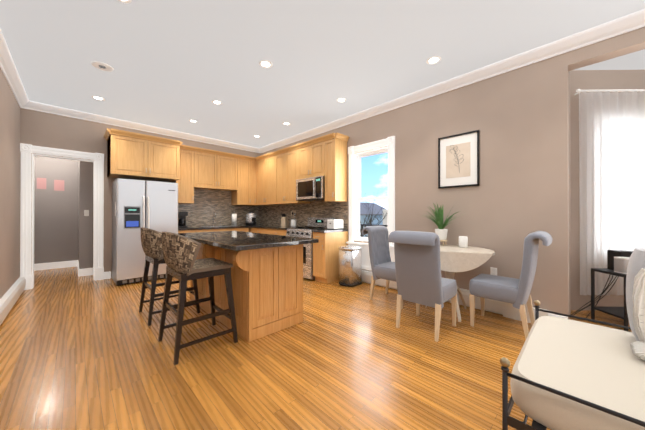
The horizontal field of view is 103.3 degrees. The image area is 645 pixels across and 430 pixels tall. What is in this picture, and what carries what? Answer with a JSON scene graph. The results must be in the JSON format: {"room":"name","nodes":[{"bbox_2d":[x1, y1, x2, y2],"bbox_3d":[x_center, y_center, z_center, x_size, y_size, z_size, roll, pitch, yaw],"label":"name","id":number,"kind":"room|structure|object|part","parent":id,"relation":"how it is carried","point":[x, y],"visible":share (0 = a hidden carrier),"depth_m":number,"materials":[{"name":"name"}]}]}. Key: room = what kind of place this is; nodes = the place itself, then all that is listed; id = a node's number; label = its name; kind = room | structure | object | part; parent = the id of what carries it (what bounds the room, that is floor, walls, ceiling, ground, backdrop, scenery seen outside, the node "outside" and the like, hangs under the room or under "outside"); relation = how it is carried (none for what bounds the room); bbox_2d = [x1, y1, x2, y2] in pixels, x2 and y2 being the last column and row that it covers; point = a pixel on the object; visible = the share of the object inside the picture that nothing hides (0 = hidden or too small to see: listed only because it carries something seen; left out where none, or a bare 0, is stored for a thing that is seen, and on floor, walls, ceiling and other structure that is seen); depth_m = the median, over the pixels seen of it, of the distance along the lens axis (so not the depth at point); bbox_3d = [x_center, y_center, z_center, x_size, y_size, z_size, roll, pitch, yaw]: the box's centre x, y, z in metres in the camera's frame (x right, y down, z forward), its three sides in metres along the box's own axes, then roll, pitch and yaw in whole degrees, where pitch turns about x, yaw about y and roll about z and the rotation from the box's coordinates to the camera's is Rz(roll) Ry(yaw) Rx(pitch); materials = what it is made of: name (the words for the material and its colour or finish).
{"room":"dining room and kitchen","nodes":[
{"label":"dining room and kitchen","id":0,"kind":"room"},
{"bbox_2d":[0,68,19,298],"bbox_3d":[-1.635,-0.307,0.696,0.160,2.980,9.640,0,0,-44],"label":"wall","id":1,"kind":"structure","parent":0,"point":[9,191],"depth_m":3.25,"materials":[{"name":"beige paint"}]},
{"bbox_2d":[0,276,25,324],"bbox_3d":[-1.524,1.073,0.745,0.072,0.220,9.160,0,0,-44],"label":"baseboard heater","id":2,"kind":"object","parent":1,"relation":"attached to","point":[10,297],"visible":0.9,"depth_m":3.16,"materials":[{"name":"white"}]},
{"bbox_2d":[34,156,77,263],"bbox_3d":[-6.000,-0.294,5.644,2.310,2.980,0.140,0,0,-44],"label":"wall","id":3,"kind":"structure","parent":0,"point":[63,227],"depth_m":5.64,"materials":[{"name":"paint"}]},
{"bbox_2d":[37,178,45,188],"bbox_3d":[-6.050,-0.664,5.495,0.140,0.240,0.003,0,0,-44],"label":"framed picture","id":4,"kind":"object","parent":3,"relation":"attached to","point":[41,182],"depth_m":5.49,"materials":[{"name":"pink paper"}]},
{"bbox_2d":[34,260,76,270],"bbox_3d":[-6.147,1.125,5.389,1.430,0.140,0.015,0,0,-44],"label":"baseboard","id":5,"kind":"structure","parent":3,"relation":"attached to","point":[65,264],"depth_m":5.62,"materials":[{"name":"white wood"}]},
{"bbox_2d":[54,180,63,190],"bbox_3d":[-5.860,-0.644,5.679,0.160,0.240,0.003,0,0,-44],"label":"framed picture","id":6,"kind":"object","parent":3,"relation":"attached to","point":[58,184],"depth_m":5.68,"materials":[{"name":"pink paper"}]},
{"bbox_2d":[78,161,93,268],"bbox_3d":[-4.736,-0.294,5.485,0.720,2.980,1.830,0,0,-44],"label":"wall","id":7,"kind":"structure","parent":0,"point":[85,169],"depth_m":4.98,"materials":[{"name":"paint"}]},
{"bbox_2d":[79,268,92,276],"bbox_3d":[-4.553,1.124,5.014,0.310,0.140,0.015,0,0,-44],"label":"baseboard","id":8,"kind":"structure","parent":7,"relation":"attached to","point":[88,271],"depth_m":4.96,"materials":[{"name":"white wood"}]},
{"bbox_2d":[84,210,88,215],"bbox_3d":[-4.600,-0.026,4.972,0.070,0.120,0.014,0,0,-44],"label":"hall light switch","id":9,"kind":"object","parent":7,"relation":"attached to","point":[86,212],"visible":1,"depth_m":4.97,"materials":[{"name":"white plastic"}]},
{"bbox_2d":[20,108,260,277],"bbox_3d":[-3.211,-0.294,5.596,4.420,2.980,0.140,0,0,-44],"label":"wall","id":10,"kind":"structure","parent":0,"point":[42,129],"depth_m":4.49,"materials":[{"name":"beige paint"}]},
{"bbox_2d":[20,143,103,289],"bbox_3d":[-4.421,0.040,4.387,0.998,2.305,0.193,0,0,-44],"label":"door frame","id":11,"kind":"structure","parent":10,"relation":"attached to","point":[26,151],"depth_m":4.16,"materials":[{"name":"white wood"}]},
{"bbox_2d":[107,132,179,182],"bbox_3d":[-3.405,-1.027,4.884,1.056,0.680,0.600,0,0,-44],"label":"upper cabinet","id":12,"kind":"object","parent":10,"relation":"attached to","point":[129,157],"depth_m":4.63,"materials":[{"name":"brown wood"}]},
{"bbox_2d":[172,148,195,203],"bbox_3d":[-2.975,-0.800,5.491,0.408,1.130,0.330,0,0,-44],"label":"upper cabinet","id":13,"kind":"object","parent":10,"relation":"attached to","point":[187,182],"depth_m":5.39,"materials":[{"name":"brown wood"}]},
{"bbox_2d":[196,152,239,191],"bbox_3d":[-2.520,-0.974,5.935,0.980,0.780,0.330,0,0,-44],"label":"upper cabinet","id":14,"kind":"object","parent":10,"relation":"attached to","point":[214,171],"depth_m":5.82,"materials":[{"name":"brown wood"}]},
{"bbox_2d":[178,189,259,226],"bbox_3d":[-2.494,-0.163,6.192,2.220,0.879,0.005,0,0,-44],"label":"tile backsplash","id":15,"kind":"structure","parent":10,"relation":"attached to","point":[203,207],"depth_m":6.10,"materials":[{"name":"tile"}]},
{"bbox_2d":[231,156,251,205],"bbox_3d":[-2.049,-0.798,6.393,0.451,1.130,0.330,0,0,-44],"label":"upper cabinet","id":16,"kind":"object","parent":10,"relation":"attached to","point":[244,197],"depth_m":6.31,"materials":[{"name":"brown wood"}]},
{"bbox_2d":[0,266,631,429],"bbox_3d":[-0.055,1.231,3.627,8.200,0.080,11.640,0,0,-44],"label":"floor","id":17,"kind":"structure","parent":0,"point":[88,352],"depth_m":2.00,"materials":[{"name":"brown wood"}]},
{"bbox_2d":[112,178,177,285],"bbox_3d":[-3.304,0.296,4.764,0.913,1.772,0.860,0,0,-44],"label":"fridge","id":18,"kind":"object","parent":17,"relation":"on","point":[137,205],"visible":0.73,"depth_m":4.39,"materials":[{"name":"silver metal"}]},
{"bbox_2d":[139,228,199,325],"bbox_3d":[-1.862,0.670,3.083,0.549,1.035,0.548,0,0,-44],"label":"bar stool","id":19,"kind":"object","parent":17,"relation":"on","point":[151,241],"visible":0.65,"depth_m":2.83,"materials":[{"name":"brown wood"}]},
{"bbox_2d":[178,230,201,232],"bbox_3d":[-2.898,0.755,5.370,0.478,0.880,0.604,0,0,-44],"label":"base cabinet","id":20,"kind":"object","parent":17,"relation":"on","point":[179,231],"depth_m":5.14,"materials":[{"name":"brown wood"}]},
{"bbox_2d":[158,231,237,364],"bbox_3d":[-1.171,0.668,2.373,0.549,1.035,0.548,0,0,-44],"label":"bar stool","id":21,"kind":"object","parent":17,"relation":"on","point":[182,262],"visible":1,"depth_m":2.17,"materials":[{"name":"brown wood"}]},
{"bbox_2d":[202,228,237,231],"bbox_3d":[-2.502,0.756,5.755,0.858,0.880,0.604,0,0,-44],"label":"base cabinet","id":22,"kind":"object","parent":17,"relation":"on","point":[230,229],"depth_m":5.57,"materials":[{"name":"brown wood"}]},
{"bbox_2d":[238,228,249,231],"bbox_3d":[-2.097,0.757,6.150,0.388,0.880,0.604,0,0,-44],"label":"base cabinet","id":23,"kind":"object","parent":17,"relation":"on","point":[239,229],"depth_m":5.99,"materials":[{"name":"brown wood"}]},
{"bbox_2d":[190,243,302,341],"bbox_3d":[-1.072,0.747,3.168,0.810,0.885,1.700,0,0,-44],"label":"kitchen island","id":24,"kind":"object","parent":17,"relation":"on","point":[267,285],"visible":0.71,"depth_m":2.57,"materials":[{"name":"brown wood"}]},
{"bbox_2d":[176,231,318,250],"bbox_3d":[-1.066,0.282,3.105,0.920,0.040,2.000,0,0,-44],"label":"island countertop","id":25,"kind":"structure","parent":24,"relation":"on","point":[236,240],"depth_m":2.65,"materials":[{"name":"stone"}]},
{"bbox_2d":[250,228,265,233],"bbox_3d":[-1.243,0.757,6.070,0.604,0.880,0.712,0,0,-44],"label":"base cabinet","id":26,"kind":"object","parent":17,"relation":"on","point":[254,230],"depth_m":5.87,"materials":[{"name":"brown wood"}]},
{"bbox_2d":[178,225,253,229],"bbox_3d":[-2.266,0.297,5.967,2.214,0.040,0.634,0,0,-44],"label":"countertop","id":27,"kind":"structure","parent":26,"relation":"on","point":[238,226],"depth_m":5.47,"materials":[{"name":"black stone"}]},
{"bbox_2d":[178,212,187,227],"bbox_3d":[-2.952,0.109,5.343,0.180,0.330,0.223,0,0,-44],"label":"coffee maker","id":28,"kind":"object","parent":27,"relation":"on","point":[182,219],"visible":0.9,"depth_m":5.28,"materials":[{"name":"black plastic"}]},
{"bbox_2d":[198,211,228,226],"bbox_3d":[-2.415,0.102,5.824,0.720,0.346,0.477,0,0,-44],"label":"sink faucet","id":29,"kind":"object","parent":27,"relation":"on","point":[214,223],"visible":1,"depth_m":5.77,"materials":[{"name":"silver metal"}]},
{"bbox_2d":[231,214,236,225],"bbox_3d":[-2.149,0.102,6.210,0.150,0.347,0.150,0,0,-44],"label":"paper towel roll","id":30,"kind":"object","parent":27,"relation":"on","point":[234,219],"visible":1,"depth_m":6.16,"materials":[{"name":"white paper"}]},
{"bbox_2d":[246,212,255,225],"bbox_3d":[-1.795,0.109,6.420,0.262,0.335,0.276,0,0,-44],"label":"air fryer","id":31,"kind":"object","parent":27,"relation":"on","point":[250,218],"visible":1,"depth_m":6.31,"materials":[{"name":"silver metal"}]},
{"bbox_2d":[251,225,296,229],"bbox_3d":[-0.985,0.296,5.787,0.630,0.040,1.370,0,0,-44],"label":"countertop","id":32,"kind":"structure","parent":26,"relation":"on","point":[277,227],"depth_m":5.81,"materials":[{"name":"black stone"}]},
{"bbox_2d":[281,214,288,226],"bbox_3d":[-0.864,0.128,5.837,0.110,0.293,0.164,0,0,26],"label":"knife block","id":33,"kind":"object","parent":32,"relation":"on","point":[284,221],"visible":0.98,"depth_m":5.79,"materials":[{"name":"brown wood"}]},
{"bbox_2d":[291,210,296,226],"bbox_3d":[-0.634,0.088,5.634,0.139,0.373,0.130,0,0,-44],"label":"utensil crock","id":34,"kind":"object","parent":32,"relation":"on","point":[293,222],"visible":0.98,"depth_m":5.59,"materials":[{"name":"white ceramic"}]},
{"bbox_2d":[266,229,286,235],"bbox_3d":[-0.767,0.756,5.580,0.604,0.880,0.771,0,0,-44],"label":"base cabinet","id":35,"kind":"object","parent":17,"relation":"on","point":[268,231],"depth_m":5.36,"materials":[{"name":"brown wood"}]},
{"bbox_2d":[286,217,334,279],"bbox_3d":[-0.266,0.619,4.993,0.687,1.110,0.740,0,0,-44],"label":"range","id":36,"kind":"object","parent":17,"relation":"on","point":[314,223],"visible":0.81,"depth_m":4.67,"materials":[{"name":"silver metal"}]},
{"bbox_2d":[313,232,347,283],"bbox_3d":[0.149,0.753,4.640,0.604,0.880,0.314,0,0,-44],"label":"base cabinet","id":37,"kind":"object","parent":17,"relation":"on","point":[326,258],"depth_m":4.44,"materials":[{"name":"brown wood"}]},
{"bbox_2d":[312,229,347,232],"bbox_3d":[0.142,0.293,4.630,0.630,0.040,0.320,0,0,-44],"label":"countertop","id":38,"kind":"structure","parent":37,"relation":"on","point":[317,230],"depth_m":4.49,"materials":[{"name":"stone"}]},
{"bbox_2d":[327,219,343,229],"bbox_3d":[0.234,0.181,4.700,0.272,0.182,0.170,0,0,-44],"label":"toaster","id":39,"kind":"object","parent":38,"relation":"on","point":[333,224],"visible":1,"depth_m":4.63,"materials":[{"name":"white plastic"}]},
{"bbox_2d":[339,245,361,286],"bbox_3d":[0.463,0.871,4.356,0.348,0.640,0.306,0,0,-44],"label":"trash can","id":40,"kind":"object","parent":17,"relation":"on","point":[350,265],"visible":1,"depth_m":4.25,"materials":[{"name":"silver metal"}]},
{"bbox_2d":[362,226,402,308],"bbox_3d":[0.938,0.678,3.569,0.470,1.022,0.650,0,0,-44],"label":"dining chair","id":41,"kind":"object","parent":17,"relation":"on","point":[382,266],"visible":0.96,"depth_m":3.55,"materials":[{"name":"grey fabric"}]},
{"bbox_2d":[388,231,456,341],"bbox_3d":[1.053,0.675,2.655,0.650,1.022,0.470,0,0,-44],"label":"dining chair","id":42,"kind":"object","parent":17,"relation":"on","point":[420,280],"visible":1,"depth_m":2.49,"materials":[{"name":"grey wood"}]},
{"bbox_2d":[426,245,494,321],"bbox_3d":[1.539,0.788,3.053,0.829,0.758,0.897,0,0,-44],"label":"dining table","id":43,"kind":"object","parent":17,"relation":"on","point":[454,258],"visible":0.48,"depth_m":2.80,"materials":[{"name":"beige wood"}]},
{"bbox_2d":[424,203,462,245],"bbox_3d":[1.481,0.112,3.306,0.521,0.595,0.645,0,0,-44],"label":"potted plant","id":44,"kind":"object","parent":43,"relation":"on","point":[441,232],"visible":0.88,"depth_m":3.31,"materials":[{"name":"green plant"}]},
{"bbox_2d":[459,236,467,247],"bbox_3d":[1.742,0.339,3.160,0.100,0.137,0.100,0,0,-44],"label":"smart speaker","id":45,"kind":"object","parent":43,"relation":"on","point":[463,241],"visible":1,"depth_m":3.12},
{"bbox_2d":[469,231,551,338],"bbox_3d":[1.937,0.675,2.644,0.470,1.022,0.650,0,0,-44],"label":"dining chair","id":46,"kind":"object","parent":17,"relation":"on","point":[515,292],"visible":1,"depth_m":2.48,"materials":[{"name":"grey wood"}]},
{"bbox_2d":[500,300,644,429],"bbox_3d":[1.762,0.872,0.623,1.004,0.618,2.033,0,0,-44],"label":"daybed","id":47,"kind":"object","parent":17,"relation":"on","point":[507,419],"visible":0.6,"depth_m":0.98,"materials":[{"name":"black metal"}]},
{"bbox_2d":[510,316,644,429],"bbox_3d":[1.756,0.708,0.629,0.946,0.146,1.992,0,0,-44],"label":"cushion","id":48,"kind":"object","parent":47,"relation":"on","point":[603,366],"visible":1,"depth_m":1.01,"materials":[{"name":"beige fabric"}]},
{"bbox_2d":[626,248,644,340],"bbox_3d":[1.823,0.403,1.020,0.250,0.460,0.782,0,0,-44],"label":"cushion","id":49,"kind":"object","parent":48,"relation":"on","point":[636,263],"visible":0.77,"depth_m":1.20,"materials":[{"name":"white fabric"}]},
{"bbox_2d":[630,268,644,359],"bbox_3d":[1.598,0.439,0.932,0.190,0.383,0.611,0,0,-44],"label":"pillow","id":50,"kind":"object","parent":48,"relation":"on","point":[638,347],"visible":1,"depth_m":1.15,"materials":[{"name":"white fabric"}]},
{"bbox_2d":[591,268,628,330],"bbox_3d":[3.257,0.897,2.707,0.460,0.578,0.340,0,0,1],"label":"side table","id":51,"kind":"object","parent":17,"relation":"on","point":[620,312],"visible":0.42,"depth_m":2.76,"materials":[{"name":"black metal"}]},
{"bbox_2d":[607,250,632,273],"bbox_3d":[3.183,0.499,2.715,0.333,0.215,0.196,0,0,-44],"label":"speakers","id":52,"kind":"object","parent":51,"relation":"on","point":[617,261],"visible":0.71,"depth_m":2.70,"materials":[{"name":"black plastic"}]},
{"bbox_2d":[570,275,618,317],"bbox_3d":[3.086,0.862,2.895,0.650,0.642,0.012,0,0,2],"label":"cord","id":53,"kind":"object","parent":52,"relation":"attached to","point":[603,291],"visible":0.67,"depth_m":2.89,"materials":[{"name":"black plastic"}]},
{"bbox_2d":[0,0,644,147],"bbox_3d":[-0.023,-1.839,3.666,8.110,0.100,11.640,0,0,-44],"label":"ceiling","id":54,"kind":"structure","parent":0,"point":[176,65],"depth_m":2.81,"materials":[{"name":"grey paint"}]},
{"bbox_2d":[91,96,104,100],"bbox_3d":[-3.453,-1.787,3.927,0.152,0.004,0.152,0,0,-44],"label":"recessed light","id":55,"kind":"object","parent":54,"relation":"in","point":[95,97],"depth_m":3.93,"materials":[{"name":"white"}]},
{"bbox_2d":[91,61,113,70],"bbox_3d":[-2.665,-1.785,3.088,0.199,0.012,0.203,0,0,7],"label":"recessed light","id":56,"kind":"object","parent":54,"relation":"in","point":[99,65],"depth_m":3.08,"materials":[{"name":"white"}]},
{"bbox_2d":[117,0,131,2],"bbox_3d":[-1.660,-1.791,2.086,0.152,0.004,0.152,0,0,-44],"label":"recessed light","id":57,"kind":"object","parent":54,"relation":"in","point":[123,1],"depth_m":2.15,"materials":[{"name":"white"}]},
{"bbox_2d":[212,100,221,104],"bbox_3d":[-1.683,-1.786,4.073,0.152,0.004,0.152,0,0,-44],"label":"recessed light","id":58,"kind":"object","parent":54,"relation":"in","point":[217,102],"depth_m":4.07,"materials":[{"name":"white"}]},
{"bbox_2d":[259,60,271,67],"bbox_3d":[-0.678,-1.789,3.042,0.152,0.004,0.152,0,0,-44],"label":"recessed light","id":59,"kind":"object","parent":54,"relation":"in","point":[262,63],"depth_m":3.04,"materials":[{"name":"white"}]},
{"bbox_2d":[0,9,644,152],"bbox_3d":[0.046,-1.736,2.141,4.260,0.115,9.360,0,0,-44],"label":"crown molding","id":60,"kind":"structure","parent":54,"relation":"attached to","point":[615,27],"depth_m":3.44,"materials":[{"name":"white"}]},
{"bbox_2d":[336,98,345,101],"bbox_3d":[0.297,-1.786,3.991,0.152,0.004,0.152,0,0,-44],"label":"recessed light","id":61,"kind":"object","parent":54,"relation":"in","point":[340,99],"depth_m":4.00,"materials":[{"name":"white"}]},
{"bbox_2d":[426,56,440,63],"bbox_3d":[1.294,-1.789,2.967,0.152,0.004,0.152,0,0,-44],"label":"recessed light","id":62,"kind":"object","parent":54,"relation":"in","point":[435,59],"depth_m":2.97,"materials":[{"name":"white"}]},
{"bbox_2d":[261,27,644,318],"bbox_3d":[1.580,-0.299,3.729,0.160,2.980,9.500,0,0,-44],"label":"wall","id":63,"kind":"structure","parent":0,"point":[517,118],"depth_m":3.03,"materials":[{"name":"beige paint"}]},
{"bbox_2d":[252,156,271,205],"bbox_3d":[-1.424,-0.797,6.424,0.373,1.130,0.538,0,0,-44],"label":"upper cabinet","id":64,"kind":"object","parent":63,"relation":"attached to","point":[259,167],"depth_m":6.35,"materials":[{"name":"brown wood"}]},
{"bbox_2d":[268,156,271,203],"bbox_3d":[-1.121,-0.798,6.145,0.329,1.130,0.516,0,0,-44],"label":"upper cabinet","id":65,"kind":"object","parent":63,"relation":"attached to","point":[270,178],"depth_m":6.03,"materials":[{"name":"brown wood"}]},
{"bbox_2d":[272,152,283,203],"bbox_3d":[-0.842,-0.799,5.858,0.329,1.130,0.516,0,0,-44],"label":"upper cabinet","id":66,"kind":"object","parent":63,"relation":"attached to","point":[278,160],"depth_m":5.79,"materials":[{"name":"brown wood"}]},
{"bbox_2d":[284,148,309,203],"bbox_3d":[-0.546,-0.800,5.554,0.329,1.130,0.566,0,0,-44],"label":"upper cabinet","id":67,"kind":"object","parent":63,"relation":"attached to","point":[292,157],"depth_m":5.44,"materials":[{"name":"brown wood"}]},
{"bbox_2d":[260,198,347,228],"bbox_3d":[-0.614,-0.164,5.863,0.005,0.879,3.100,0,0,-44],"label":"tile backsplash","id":68,"kind":"structure","parent":63,"relation":"attached to","point":[271,214],"depth_m":5.64,"materials":[{"name":"tile"}]},
{"bbox_2d":[300,140,323,178],"bbox_3d":[-0.117,-1.041,5.114,0.329,0.650,0.780,0,0,-44],"label":"upper cabinet","id":69,"kind":"object","parent":63,"relation":"attached to","point":[312,155],"depth_m":4.96,"materials":[{"name":"brown wood"}]},
{"bbox_2d":[296,176,324,200],"bbox_3d":[-0.154,-0.495,5.076,0.434,0.430,0.760,0,0,-44],"label":"microwave","id":70,"kind":"object","parent":69,"relation":"attached to","point":[311,189],"visible":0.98,"depth_m":4.90,"materials":[{"name":"silver metal"}]},
{"bbox_2d":[104,271,567,318],"bbox_3d":[-0.736,1.126,3.701,6.881,0.130,0.095,0,0,18],"label":"baseboard","id":71,"kind":"structure","parent":63,"relation":"attached to","point":[107,275],"depth_m":4.70,"materials":[{"name":"white"}]},
{"bbox_2d":[324,136,347,201],"bbox_3d":[0.230,-0.802,4.758,0.329,1.130,0.328,0,0,-44],"label":"upper cabinet","id":72,"kind":"object","parent":63,"relation":"attached to","point":[335,149],"depth_m":4.63,"materials":[{"name":"brown wood"}]},
{"bbox_2d":[346,136,394,270],"bbox_3d":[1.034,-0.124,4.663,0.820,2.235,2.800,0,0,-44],"label":"window","id":73,"kind":"structure","parent":63,"relation":"in","point":[355,170],"depth_m":4.47,"materials":[{"name":"white"}]},
{"bbox_3d":[1.116,0.564,4.741,0.590,0.860,2.800,0,0,-44],"label":"balcony railing outside","id":74,"kind":"part","parent":73,"relation":"part of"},
{"bbox_2d":[362,270,548,322],"bbox_3d":[1.480,1.073,3.653,0.085,0.235,2.895,0,0,-44],"label":"baseboard heater","id":75,"kind":"object","parent":63,"relation":"attached to","point":[507,310],"visible":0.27,"depth_m":3.09,"materials":[{"name":"white"}]},
{"bbox_2d":[438,130,479,188],"bbox_3d":[1.792,-0.710,3.379,0.023,0.700,0.500,0,0,-44],"label":"framed art","id":76,"kind":"object","parent":63,"relation":"attached to","point":[472,138],"depth_m":3.36,"materials":[{"name":"white paper"}]},
{"bbox_3d":[1.792,-0.712,3.378,0.004,0.444,0.300,0,0,-44],"label":"art print","id":77,"kind":"part","parent":76,"relation":"part of"},
{"bbox_2d":[490,267,496,275],"bbox_3d":[2.078,0.702,3.095,0.008,0.115,0.070,0,0,-44],"label":"electrical outlet plate","id":78,"kind":"object","parent":63,"relation":"attached to","point":[493,270],"visible":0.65,"depth_m":3.10,"materials":[{"name":"white plastic"}]},
{"bbox_2d":[568,70,644,318],"bbox_3d":[4.203,-0.302,2.543,1.942,2.980,2.740,0,0,-44],"label":"wall","id":79,"kind":"structure","parent":0,"point":[603,79],"depth_m":3.16,"materials":[{"name":"beige paint"}]},
{"bbox_2d":[574,89,644,94],"bbox_3d":[3.908,-1.486,3.063,1.224,0.044,1.241,0,0,-44],"label":"curtain rod","id":80,"kind":"object","parent":79,"relation":"attached to","point":[613,90],"visible":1,"depth_m":3.05,"materials":[{"name":"white"}]},
{"bbox_2d":[579,90,644,295],"bbox_3d":[3.918,-0.251,3.054,1.640,2.440,0.068,0,0,1],"label":"sheer curtain","id":81,"kind":"object","parent":80,"relation":"hanging from","point":[612,168],"visible":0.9,"depth_m":3.06,"materials":[{"name":"white fabric"}]},
{"label":"outside","id":82,"kind":"structure","parent":0,"visible":0},
{"bbox_2d":[360,153,387,208],"bbox_3d":[9.619,-6.787,12.204,0.001,28.000,28.000,0,0,-44],"label":"sky","id":83,"kind":"structure","parent":82,"point":[379,173],"depth_m":18.19,"materials":[{"name":"blue"}]},
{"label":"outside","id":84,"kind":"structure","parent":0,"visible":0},
{"bbox_2d":[360,196,386,236],"bbox_3d":[6.002,3.275,8.654,9.900,8.858,20.000,0,0,-44],"label":"house","id":85,"kind":"structure","parent":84,"point":[364,211],"depth_m":12.33,"materials":[{"name":"grey"}]}
]}

